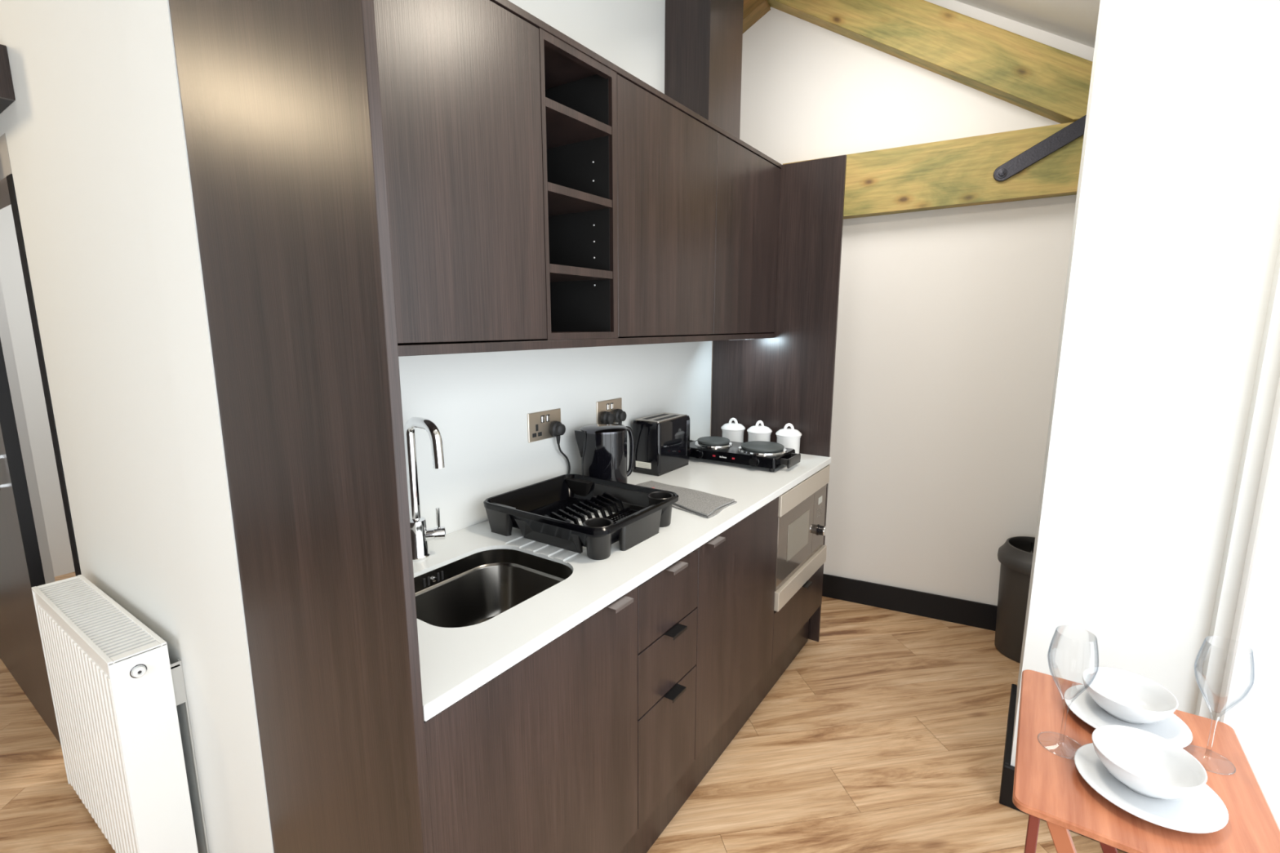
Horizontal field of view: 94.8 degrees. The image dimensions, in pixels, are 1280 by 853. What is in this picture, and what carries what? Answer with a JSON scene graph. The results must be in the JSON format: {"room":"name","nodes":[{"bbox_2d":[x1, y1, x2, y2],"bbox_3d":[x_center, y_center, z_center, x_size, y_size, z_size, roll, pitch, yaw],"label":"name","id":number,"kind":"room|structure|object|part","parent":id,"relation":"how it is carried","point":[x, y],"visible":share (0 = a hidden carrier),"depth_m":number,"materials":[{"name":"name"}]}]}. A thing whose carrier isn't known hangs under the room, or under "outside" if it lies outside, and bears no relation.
{"room":"kitchen","nodes":[
{"label":"kitchen","id":0,"kind":"room"},
{"bbox_2d":[0,204,75,576],"bbox_3d":[-3.825,-0.405,2.884,0.100,2.780,4.900,7,12,34],"label":"wall","id":1,"kind":"structure","parent":0,"point":[12,281],"depth_m":3.36,"materials":[{"name":"white paint"}]},
{"bbox_2d":[0,0,235,852],"bbox_3d":[-2.297,-0.680,2.136,3.200,3.580,0.114,7,12,34],"label":"wall","id":2,"kind":"structure","parent":0,"point":[69,129],"depth_m":1.49,"materials":[{"name":"white paint"}]},
{"bbox_2d":[0,133,12,209],"bbox_3d":[-2.316,-0.876,2.108,1.120,0.113,0.105,7,12,34],"label":"trim","id":3,"kind":"structure","parent":2,"relation":"attached to","point":[5,163],"depth_m":1.81,"materials":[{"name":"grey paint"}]},
{"bbox_2d":[0,44,15,113],"bbox_3d":[-2.467,-1.046,2.027,1.669,0.138,0.150,7,12,34],"label":"box","id":4,"kind":"object","parent":2,"relation":"attached to","point":[6,91],"visible":1,"depth_m":1.62,"materials":[{"name":"brown wood"}]},
{"bbox_2d":[0,337,61,745],"bbox_3d":[-2.494,0.019,2.211,1.046,2.174,0.056,7,12,34],"label":"sliding door","id":5,"kind":"structure","parent":4,"relation":"hanging from","point":[21,651],"depth_m":2.08,"materials":[{"name":"brown wood"}]},
{"bbox_3d":[-2.170,0.152,1.988,0.025,0.130,0.022,7,12,34],"label":"handle","id":6,"kind":"part","parent":5,"relation":"part of","materials":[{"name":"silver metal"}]},
{"bbox_2d":[6,173,81,576],"bbox_3d":[-1.877,0.182,1.992,0.061,1.930,0.117,7,12,34],"label":"trim","id":7,"kind":"structure","parent":2,"relation":"attached to","point":[11,185],"depth_m":1.88,"materials":[{"name":"black paint"}]},
{"bbox_2d":[31,574,208,852],"bbox_3d":[-1.496,0.857,1.690,0.728,0.704,0.140,7,12,34],"label":"radiator","id":8,"kind":"object","parent":2,"relation":"attached to","point":[116,691],"visible":1,"depth_m":1.52,"materials":[{"name":"white metal"}]},
{"bbox_3d":[-1.537,0.859,1.642,0.709,0.676,0.015,7,12,34],"label":"panel","id":9,"kind":"part","parent":8,"relation":"part of","materials":[{"name":"white metal"}]},
{"bbox_2d":[31,574,166,665],"bbox_3d":[-1.509,0.515,1.623,0.715,0.008,0.114,7,12,34],"label":"grille","id":10,"kind":"object","parent":8,"relation":"attached to","point":[110,632],"depth_m":1.57,"materials":[{"name":"white metal"}]},
{"bbox_2d":[118,0,711,852],"bbox_3d":[-0.317,-0.558,2.011,0.226,3.383,2.125,7,12,34],"label":"wall","id":11,"kind":"structure","parent":0,"point":[480,404],"depth_m":1.55,"materials":[{"name":"white paint"}]},
{"bbox_2d":[373,0,546,343],"bbox_3d":[-0.533,-0.540,1.256,0.314,0.710,0.606,7,12,34],"label":"upper cabinet","id":12,"kind":"object","parent":11,"relation":"attached to","point":[460,80],"visible":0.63,"depth_m":1.22,"materials":[{"name":"black laminate"}]},
{"bbox_2d":[489,0,782,168],"bbox_3d":[-0.107,-1.005,1.804,0.318,0.016,2.110,7,12,34],"label":"board","id":13,"kind":"object","parent":12,"relation":"on","point":[559,69],"visible":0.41,"depth_m":1.59,"materials":[{"name":"brown wood"}]},
{"bbox_2d":[664,0,743,138],"bbox_3d":[0.259,-1.664,2.341,0.199,1.093,0.280,7,12,34],"label":"duct boxing","id":14,"kind":"object","parent":13,"relation":"on","point":[703,55],"visible":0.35,"depth_m":2.28,"materials":[{"name":"brown wood"}]},
{"bbox_3d":[0.178,-1.646,2.239,0.181,1.093,0.018,7,12,34],"label":"panel","id":15,"kind":"part","parent":14,"relation":"part of","materials":[{"name":"brown wood"}]},
{"bbox_3d":[0.334,-1.650,2.291,0.018,1.083,0.280,7,12,34],"label":"panel","id":16,"kind":"part","parent":14,"relation":"part of","materials":[{"name":"brown wood"}]},
{"bbox_2d":[527,408,560,442],"bbox_3d":[-0.314,-0.005,1.951,0.009,0.094,0.154,7,12,34],"label":"wall socket","id":17,"kind":"object","parent":11,"relation":"attached to","point":[539,424],"visible":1,"depth_m":1.93,"materials":[{"name":"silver metal"}]},
{"bbox_2d":[549,421,570,474],"bbox_3d":[-0.255,0.110,2.021,0.039,0.268,0.117,7,12,34],"label":"plug","id":18,"kind":"object","parent":11,"relation":"attached to","point":[557,428],"visible":0.71,"depth_m":1.97,"materials":[{"name":"black plastic"}]},
{"bbox_2d":[537,27,617,340],"bbox_3d":[-0.277,-0.604,1.624,0.314,0.712,0.298,7,12,34],"label":"open shelf unit","id":19,"kind":"object","parent":11,"relation":"attached to","point":[579,117],"visible":0.55,"depth_m":1.66,"materials":[{"name":"brown wood"}]},
{"bbox_3d":[-0.357,-0.584,1.509,0.314,0.712,0.014,7,12,34],"label":"panel","id":20,"kind":"part","parent":19,"relation":"part of","materials":[{"name":"brown wood"}]},
{"bbox_3d":[-0.158,-0.930,1.480,0.020,0.019,0.262,7,12,34],"label":"rail","id":21,"kind":"part","parent":19,"relation":"part of","materials":[{"name":"brown wood"}]},
{"bbox_3d":[-0.277,-0.803,1.584,0.307,0.020,0.260,7,12,34],"label":"shelf","id":22,"kind":"part","parent":19,"relation":"part of","materials":[{"name":"brown wood"}]},
{"bbox_3d":[-0.277,-0.616,1.617,0.307,0.020,0.260,7,12,34],"label":"shelf","id":23,"kind":"part","parent":19,"relation":"part of","materials":[{"name":"brown wood"}]},
{"bbox_3d":[-0.277,-0.426,1.650,0.307,0.021,0.260,7,12,34],"label":"shelf","id":24,"kind":"part","parent":19,"relation":"part of","materials":[{"name":"brown wood"}]},
{"bbox_3d":[-0.277,-0.261,1.679,0.308,0.018,0.262,7,12,34],"label":"shelf","id":25,"kind":"part","parent":19,"relation":"part of","materials":[{"name":"brown wood"}]},
{"bbox_3d":[-0.199,-0.623,1.736,0.314,0.712,0.022,7,12,34],"label":"panel","id":26,"kind":"part","parent":19,"relation":"part of","materials":[{"name":"brown wood"}]},
{"bbox_2d":[397,333,774,356],"bbox_3d":[-0.109,-0.284,1.930,0.316,0.021,2.109,7,12,34],"label":"under-cabinet light","id":27,"kind":"object","parent":11,"relation":"attached to","point":[465,347],"visible":0.42,"depth_m":1.49,"materials":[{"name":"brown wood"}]},
{"bbox_2d":[595,397,622,423],"bbox_3d":[-0.115,-0.054,2.238,0.009,0.094,0.154,7,12,34],"label":"wall socket","id":28,"kind":"object","parent":11,"relation":"attached to","point":[610,406],"visible":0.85,"depth_m":2.22,"materials":[{"name":"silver metal"}]},
{"bbox_2d":[600,411,614,423],"bbox_3d":[-0.125,0.078,2.208,0.039,0.268,0.082,7,12,34],"label":"plug","id":29,"kind":"object","parent":28,"relation":"in","point":[606,416],"visible":0.39,"depth_m":2.19,"materials":[{"name":"black plastic"}]},
{"bbox_2d":[613,408,626,424],"bbox_3d":[-0.067,0.061,2.292,0.039,0.263,0.079,7,12,34],"label":"plug","id":30,"kind":"object","parent":28,"relation":"in","point":[620,415],"visible":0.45,"depth_m":2.25,"materials":[{"name":"black plastic"}]},
{"bbox_2d":[616,74,717,337],"bbox_3d":[-0.023,-0.668,1.990,0.314,0.710,0.599,7,12,34],"label":"upper cabinet","id":31,"kind":"object","parent":11,"relation":"attached to","point":[667,157],"visible":0.64,"depth_m":1.85,"materials":[{"name":"black laminate"}]},
{"bbox_2d":[708,132,780,334],"bbox_3d":[0.317,-0.753,2.479,0.314,0.710,0.602,7,12,34],"label":"upper cabinet","id":32,"kind":"object","parent":11,"relation":"attached to","point":[748,193],"visible":0.57,"depth_m":2.35,"materials":[{"name":"black laminate"}]},
{"bbox_2d":[0,571,1125,852],"bbox_3d":[-1.424,1.223,1.992,5.370,0.120,5.700,7,12,34],"label":"floor","id":33,"kind":"structure","parent":0,"point":[886,732],"depth_m":2.02,"materials":[{"name":"brown wood"}]},
{"bbox_2d":[168,0,433,852],"bbox_3d":[-0.580,0.224,1.036,0.576,2.176,0.018,7,12,34],"label":"end panel","id":34,"kind":"object","parent":33,"relation":"on","point":[281,104],"visible":1,"depth_m":0.95,"materials":[{"name":"brown wood"}]},
{"bbox_2d":[423,586,637,852],"bbox_3d":[-0.400,0.728,1.376,0.610,0.678,0.594,7,12,34],"label":"base cabinet","id":35,"kind":"object","parent":33,"relation":"on","point":[541,757],"visible":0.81,"depth_m":1.19,"materials":[{"name":"black laminate"}]},
{"bbox_3d":[-0.045,0.400,1.323,0.030,0.009,0.067,7,12,34],"label":"handle","id":36,"kind":"part","parent":35,"relation":"part of","materials":[{"name":"brown metal"}]},
{"bbox_2d":[637,548,697,829],"bbox_3d":[-0.147,0.664,1.740,0.610,0.678,0.299,7,12,34],"label":"drawers","id":37,"kind":"object","parent":33,"relation":"on","point":[667,602],"visible":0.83,"depth_m":1.56,"materials":[{"name":"black laminate"}]},
{"bbox_3d":[0.072,0.870,1.623,0.018,0.311,0.298,7,12,34],"label":"drawer","id":38,"kind":"part","parent":37,"relation":"part of","materials":[{"name":"brown wood"}]},
{"bbox_3d":[0.072,0.626,1.581,0.018,0.175,0.298,7,12,34],"label":"drawer","id":39,"kind":"part","parent":37,"relation":"part of","materials":[{"name":"brown wood"}]},
{"bbox_3d":[0.073,0.449,1.550,0.018,0.175,0.298,7,12,34],"label":"drawer","id":40,"kind":"part","parent":37,"relation":"part of","materials":[{"name":"brown wood"}]},
{"bbox_3d":[0.095,0.720,1.587,0.030,0.009,0.070,7,12,34],"label":"handle","id":41,"kind":"part","parent":37,"relation":"part of","materials":[{"name":"black metal"}]},
{"bbox_3d":[0.095,0.543,1.557,0.030,0.009,0.070,7,12,34],"label":"handle","id":42,"kind":"part","parent":37,"relation":"part of","materials":[{"name":"black metal"}]},
{"bbox_3d":[0.095,0.366,1.526,0.030,0.009,0.070,7,12,34],"label":"handle","id":43,"kind":"part","parent":37,"relation":"part of","materials":[{"name":"brown metal"}]},
{"bbox_2d":[619,619,808,852],"bbox_3d":[0.201,1.073,1.941,0.019,0.194,2.094,7,12,34],"label":"plinth","id":44,"kind":"object","parent":33,"relation":"on","point":[655,824],"visible":0.44,"depth_m":1.98,"materials":[{"name":"brown wood"}]},
{"bbox_2d":[694,496,778,759],"bbox_3d":[0.108,0.600,2.108,0.610,0.678,0.604,7,12,34],"label":"base cabinet","id":45,"kind":"object","parent":33,"relation":"on","point":[736,567],"visible":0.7,"depth_m":1.91,"materials":[{"name":"black laminate"}]},
{"bbox_2d":[413,453,831,721],"bbox_3d":[0.011,0.271,1.944,0.606,0.027,2.110,7,12,34],"label":"countertop","id":46,"kind":"structure","parent":45,"relation":"on","point":[455,663],"depth_m":1.44,"materials":[{"name":"white stone"}]},
{"bbox_2d":[404,417,445,561],"bbox_3d":[-0.520,0.156,1.460,0.151,0.365,0.094,7,12,34],"label":"mixer tap","id":47,"kind":"object","parent":46,"relation":"on","point":[420,535],"visible":0.89,"depth_m":1.46,"materials":[{"name":"silver metal"}]},
{"bbox_3d":[-0.523,0.108,1.433,0.134,0.262,0.026,7,12,34],"label":"spout","id":48,"kind":"part","parent":47,"relation":"part of","materials":[{"name":"silver metal"}]},
{"bbox_3d":[-0.516,0.234,1.503,0.009,0.054,0.009,3,10,19],"label":"lever","id":49,"kind":"part","parent":47,"relation":"part of","materials":[{"name":"silver metal"}]},
{"bbox_2d":[413,548,573,627],"bbox_3d":[-0.370,0.460,1.386,0.319,0.188,0.390,7,12,34],"label":"sink","id":50,"kind":"object","parent":46,"relation":"in","point":[477,588],"visible":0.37,"depth_m":1.54,"materials":[{"name":"silver metal"}]},
{"bbox_2d":[483,474,678,559],"bbox_3d":[-0.167,0.250,1.721,0.448,0.090,0.397,7,12,34],"label":"dish rack","id":51,"kind":"object","parent":46,"relation":"on","point":[541,511],"visible":1,"depth_m":1.68,"materials":[{"name":"black plastic"}]},
{"bbox_2d":[582,517,613,559],"bbox_3d":[-0.106,0.288,1.504,0.078,0.090,0.078,7,12,34],"label":"cup","id":52,"kind":"object","parent":51,"relation":"on","point":[597,532],"depth_m":1.48,"materials":[{"name":"black plastic"}]},
{"bbox_3d":[-0.123,0.278,1.696,0.009,0.008,0.315,7,12,34],"label":"slot rail","id":53,"kind":"part","parent":51,"relation":"part of","materials":[{"name":"black plastic"}]},
{"bbox_2d":[647,491,673,527],"bbox_3d":[0.061,0.246,1.744,0.078,0.090,0.078,7,12,34],"label":"cup","id":54,"kind":"object","parent":51,"relation":"on","point":[654,497],"depth_m":1.72,"materials":[{"name":"black plastic"}]},
{"bbox_2d":[574,422,634,483],"bbox_3d":[-0.124,0.115,2.050,0.167,0.244,0.166,3,10,19],"label":"kettle","id":55,"kind":"object","parent":46,"relation":"on","point":[602,446],"visible":0.7,"depth_m":1.98,"materials":[{"name":"black plastic"}]},
{"bbox_3d":[-0.191,0.059,2.018,0.048,0.095,0.048,5,11,26],"label":"spout","id":56,"kind":"part","parent":55,"relation":"part of","materials":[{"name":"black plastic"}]},
{"bbox_3d":[-0.124,0.003,2.031,0.162,0.018,0.162,7,12,34],"label":"lid","id":57,"kind":"part","parent":55,"relation":"part of","materials":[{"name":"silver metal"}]},
{"bbox_3d":[-0.039,0.089,2.087,0.042,0.186,0.017,-5,11,-25],"label":"handle","id":58,"kind":"part","parent":55,"relation":"part of","materials":[{"name":"black plastic"}]},
{"bbox_2d":[632,412,692,475],"bbox_3d":[0.101,0.066,2.415,0.148,0.215,0.270,7,12,34],"label":"toaster","id":59,"kind":"object","parent":46,"relation":"on","point":[662,440],"visible":0.98,"depth_m":2.33,"materials":[{"name":"black plastic"}]},
{"bbox_3d":[0.089,-0.037,2.393,0.113,0.003,0.227,7,12,34],"label":"plate","id":60,"kind":"part","parent":59,"relation":"part of","materials":[{"name":"silver metal"}]},
{"bbox_2d":[636,480,737,518],"bbox_3d":[0.122,0.239,1.999,0.398,0.016,0.199,8,13,40],"label":"cloth","id":61,"kind":"object","parent":46,"relation":"on","point":[704,504],"visible":0.63,"depth_m":1.94,"materials":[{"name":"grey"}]},
{"bbox_2d":[720,417,745,442],"bbox_3d":[0.444,0.032,2.806,0.115,0.149,0.115,7,12,34],"label":"canister","id":62,"kind":"object","parent":46,"relation":"on","point":[734,432],"visible":0.77,"depth_m":2.76,"materials":[{"name":"white ceramic"}]},
{"bbox_3d":[0.444,-0.002,2.800,0.115,0.028,0.115,7,12,34],"label":"lid","id":63,"kind":"part","parent":62,"relation":"part of","materials":[{"name":"white ceramic"}]},
{"bbox_2d":[721,429,744,442],"bbox_3d":[0.443,0.059,2.811,0.107,0.094,0.107,7,12,34],"label":"jar","id":64,"kind":"object","parent":62,"relation":"on","point":[733,435],"depth_m":2.76,"materials":[{"name":"white ceramic"}]},
{"bbox_3d":[0.444,-0.026,2.796,0.048,0.031,0.013,7,12,34],"label":"loop handle","id":65,"kind":"part","parent":62,"relation":"part of","materials":[{"name":"white ceramic"}]},
{"bbox_2d":[688,436,800,471],"bbox_3d":[0.411,0.111,2.553,0.530,0.080,0.260,7,12,34],"label":"hotplate","id":66,"kind":"object","parent":46,"relation":"on","point":[771,455],"visible":0.92,"depth_m":2.47,"materials":[{"name":"black metal"}]},
{"bbox_3d":[0.249,0.118,2.520,0.042,0.042,0.021,7,12,34],"label":"knob","id":67,"kind":"part","parent":66,"relation":"part of","materials":[{"name":"black plastic"}]},
{"bbox_3d":[0.329,0.066,2.630,0.144,0.018,0.144,7,12,34],"label":"cooking plate","id":68,"kind":"part","parent":66,"relation":"part of","materials":[{"name":"grey metal"}]},
{"bbox_3d":[0.460,0.143,2.378,0.042,0.042,0.021,7,12,34],"label":"knob","id":69,"kind":"part","parent":66,"relation":"part of","materials":[{"name":"black plastic"}]},
{"bbox_3d":[0.521,0.087,2.505,0.180,0.018,0.180,7,12,34],"label":"cooking plate","id":70,"kind":"part","parent":66,"relation":"part of","materials":[{"name":"grey metal"}]},
{"bbox_3d":[0.621,0.139,2.428,0.040,0.038,0.135,7,12,34],"label":"handle","id":71,"kind":"part","parent":66,"relation":"part of","materials":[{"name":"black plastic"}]},
{"bbox_2d":[746,420,772,441],"bbox_3d":[0.554,0.045,2.731,0.115,0.149,0.115,-5,11,-27],"label":"canister","id":72,"kind":"object","parent":46,"relation":"on","point":[756,433],"visible":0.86,"depth_m":2.69,"materials":[{"name":"white ceramic"}]},
{"bbox_3d":[0.554,0.011,2.726,0.115,0.028,0.115,-5,11,-27],"label":"lid","id":73,"kind":"part","parent":72,"relation":"part of","materials":[{"name":"white ceramic"}]},
{"bbox_3d":[0.554,-0.013,2.721,0.048,0.031,0.013,-5,11,-27],"label":"loop handle","id":74,"kind":"part","parent":72,"relation":"part of","materials":[{"name":"white ceramic"}]},
{"bbox_2d":[775,422,801,453],"bbox_3d":[0.670,0.058,2.654,0.115,0.149,0.115,1,10,4],"label":"canister","id":75,"kind":"object","parent":46,"relation":"on","point":[788,437],"visible":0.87,"depth_m":2.61,"materials":[{"name":"white ceramic"}]},
{"bbox_3d":[0.670,0.025,2.648,0.115,0.028,0.115,1,10,4],"label":"lid","id":76,"kind":"part","parent":75,"relation":"part of","materials":[{"name":"white ceramic"}]},
{"bbox_2d":[776,435,800,453],"bbox_3d":[0.670,0.085,2.658,0.107,0.094,0.107,1,10,4],"label":"jar","id":77,"kind":"object","parent":75,"relation":"on","point":[793,442],"depth_m":2.61,"materials":[{"name":"white ceramic"}]},
{"bbox_3d":[0.670,0.000,2.643,0.048,0.031,0.013,1,10,4],"label":"loop handle","id":78,"kind":"part","parent":75,"relation":"part of","materials":[{"name":"white ceramic"}]},
{"bbox_3d":[0.219,0.333,1.704,0.030,0.009,0.070,7,12,34],"label":"handle","id":79,"kind":"part","parent":45,"relation":"part of","materials":[{"name":"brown metal"}]},
{"bbox_2d":[711,155,846,641],"bbox_3d":[0.606,-0.077,2.777,0.594,2.174,0.014,7,12,34],"label":"end panel","id":80,"kind":"object","parent":33,"relation":"on","point":[788,377],"visible":0.52,"depth_m":2.63,"materials":[{"name":"brown wood"}]},
{"bbox_2d":[771,564,823,665],"bbox_3d":[0.452,0.514,2.602,0.610,0.678,0.608,7,12,34],"label":"base cabinet","id":81,"kind":"object","parent":33,"relation":"on","point":[793,615],"visible":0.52,"depth_m":2.45,"materials":[{"name":"black laminate"}]},
{"bbox_2d":[773,464,830,611],"bbox_3d":[0.468,0.413,2.574,0.569,0.459,0.590,7,12,34],"label":"microwave","id":82,"kind":"object","parent":81,"relation":"in","point":[801,552],"visible":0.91,"depth_m":2.38,"materials":[{"name":"silver metal"}]},
{"bbox_3d":[0.621,0.449,2.368,0.016,0.294,0.409,7,12,34],"label":"door","id":83,"kind":"part","parent":82,"relation":"part of","materials":[{"name":"clear glass"}]},
{"bbox_3d":[0.785,0.408,2.604,0.016,0.294,0.168,7,12,34],"label":"control panel","id":84,"kind":"part","parent":82,"relation":"part of","materials":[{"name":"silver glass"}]},
{"bbox_3d":[0.802,0.459,2.595,0.031,0.048,0.048,7,12,34],"label":"knob","id":85,"kind":"part","parent":82,"relation":"part of","materials":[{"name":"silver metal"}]},
{"bbox_3d":[0.702,0.667,2.479,0.030,0.009,0.070,7,12,34],"label":"handle","id":86,"kind":"part","parent":81,"relation":"part of","materials":[{"name":"black metal"}]},
{"bbox_2d":[994,536,1035,662],"bbox_3d":[1.780,0.785,2.661,0.314,0.514,0.314,7,12,34],"label":"waste bin","id":87,"kind":"object","parent":33,"relation":"on","point":[1015,556],"visible":0.52,"depth_m":2.62,"materials":[{"name":"grey plastic"}]},
{"bbox_3d":[1.780,0.578,2.625,0.314,0.094,0.314,7,12,34],"label":"lid","id":88,"kind":"part","parent":87,"relation":"part of","materials":[{"name":"grey plastic"}]},
{"bbox_2d":[1010,0,1279,766],"bbox_3d":[1.454,-0.114,1.728,0.385,2.606,0.500,7,12,34],"label":"wall pier","id":89,"kind":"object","parent":33,"relation":"on","point":[1175,233],"visible":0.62,"depth_m":1.50,"materials":[{"name":"white paint"}]},
{"bbox_2d":[999,684,1127,852],"bbox_3d":[1.441,1.103,1.938,0.402,0.135,0.518,7,12,34],"label":"baseboard","id":90,"kind":"object","parent":89,"relation":"attached to","point":[1008,771],"visible":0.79,"depth_m":1.84,"materials":[{"name":"black paint"}]},
{"bbox_2d":[1012,669,1279,852],"bbox_3d":[0.955,0.968,1.197,0.373,0.654,0.500,7,12,34],"label":"folding table","id":91,"kind":"object","parent":33,"relation":"on","point":[1048,785],"visible":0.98,"depth_m":1.07,"materials":[{"name":"brown wood"}]},
{"bbox_3d":[0.701,0.994,1.097,0.016,0.637,0.016,7,12,34],"label":"leg","id":92,"kind":"part","parent":91,"relation":"part of","materials":[{"name":"red wood"}]},
{"bbox_2d":[1063,684,1192,748],"bbox_3d":[1.025,0.617,1.246,0.210,0.020,0.210,7,12,34],"label":"plate","id":93,"kind":"object","parent":91,"relation":"on","point":[1173,729],"visible":0.57,"depth_m":1.24,"materials":[{"name":"white ceramic"}]},
{"bbox_2d":[1081,666,1177,724],"bbox_3d":[1.044,0.588,1.262,0.159,0.060,0.159,7,12,34],"label":"bowl","id":94,"kind":"object","parent":93,"relation":"on","point":[1129,697],"visible":1,"depth_m":1.28,"materials":[{"name":"white ceramic"}]},
{"bbox_2d":[1074,742,1228,833],"bbox_3d":[0.910,0.650,1.058,0.210,0.020,0.210,7,12,34],"label":"plate","id":95,"kind":"object","parent":91,"relation":"on","point":[1203,811],"visible":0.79,"depth_m":1.02,"materials":[{"name":"white ceramic"}]},
{"bbox_2d":[1091,724,1207,799],"bbox_3d":[0.916,0.622,1.069,0.159,0.060,0.159,7,12,34],"label":"bowl","id":96,"kind":"object","parent":95,"relation":"on","point":[1148,764],"visible":1,"depth_m":1.08,"materials":[{"name":"white ceramic"}]},
{"bbox_2d":[747,432,771,441],"bbox_3d":[0.554,0.072,2.736,0.107,0.094,0.107,-5,11,-27],"label":"jar","id":97,"kind":"object","parent":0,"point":[766,437],"depth_m":2.69,"materials":[{"name":"white ceramic"}]},
{"bbox_2d":[710,0,1094,605],"bbox_3d":[-0.050,-0.980,3.570,5.313,3.680,0.120,5,11,27],"label":"wall","id":98,"kind":"structure","parent":0,"point":[949,319],"depth_m":2.85,"materials":[{"name":"white paint"}]},
{"bbox_2d":[742,0,770,33],"bbox_3d":[0.284,-1.985,3.099,0.784,0.658,0.100,5,11,27],"label":"strut","id":99,"kind":"object","parent":98,"relation":"attached to","point":[753,11],"visible":0.22,"depth_m":2.91,"materials":[{"name":"brown wood"}]},
{"bbox_2d":[822,573,997,631],"bbox_3d":[1.026,0.878,3.254,2.600,0.128,0.017,5,11,27],"label":"baseboard","id":100,"kind":"structure","parent":98,"relation":"attached to","point":[970,613],"depth_m":3.05,"materials":[{"name":"black paint"}]},
{"bbox_2d":[782,121,1084,219],"bbox_3d":[1.422,-1.140,2.651,1.555,0.284,0.099,3,10,27],"label":"timber beam","id":101,"kind":"structure","parent":98,"relation":"attached to","point":[955,172],"depth_m":2.61,"materials":[{"name":"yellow wood"}]},
{"bbox_2d":[766,0,1093,123],"bbox_3d":[1.370,-1.775,2.569,1.666,0.981,0.103,5,11,27],"label":"rafter","id":102,"kind":"object","parent":101,"relation":"on","point":[1052,83],"visible":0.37,"depth_m":2.53,"materials":[{"name":"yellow wood"}]},
{"bbox_2d":[993,115,1086,181],"bbox_3d":[1.746,-1.194,2.400,0.502,0.319,0.026,5,11,27],"label":"strap","id":103,"kind":"object","parent":101,"relation":"attached to","point":[1075,130],"visible":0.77,"depth_m":2.45,"materials":[{"name":"grey metal"}]},
{"bbox_2d":[1194,240,1279,775],"bbox_3d":[0.703,0.203,0.215,0.120,2.500,5.500,7,12,34],"label":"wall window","id":104,"kind":"structure","parent":98,"relation":"in","point":[1268,370],"depth_m":1.43,"materials":[{"name":"white paint"}]},
{"bbox_2d":[1215,375,1279,759],"bbox_3d":[0.607,0.305,0.090,0.060,2.100,3.160,7,12,34],"label":"window","id":105,"kind":"structure","parent":104,"relation":"attached to","point":[1258,603],"depth_m":1.40,"materials":[{"name":"white"}]},
{"bbox_2d":[955,0,1100,48],"bbox_3d":[-1.415,-1.782,1.463,5.390,1.337,5.700,7,12,34],"label":"ceiling","id":106,"kind":"structure","parent":0,"point":[1076,20],"depth_m":2.35,"materials":[{"name":"white paint"}]}
]}

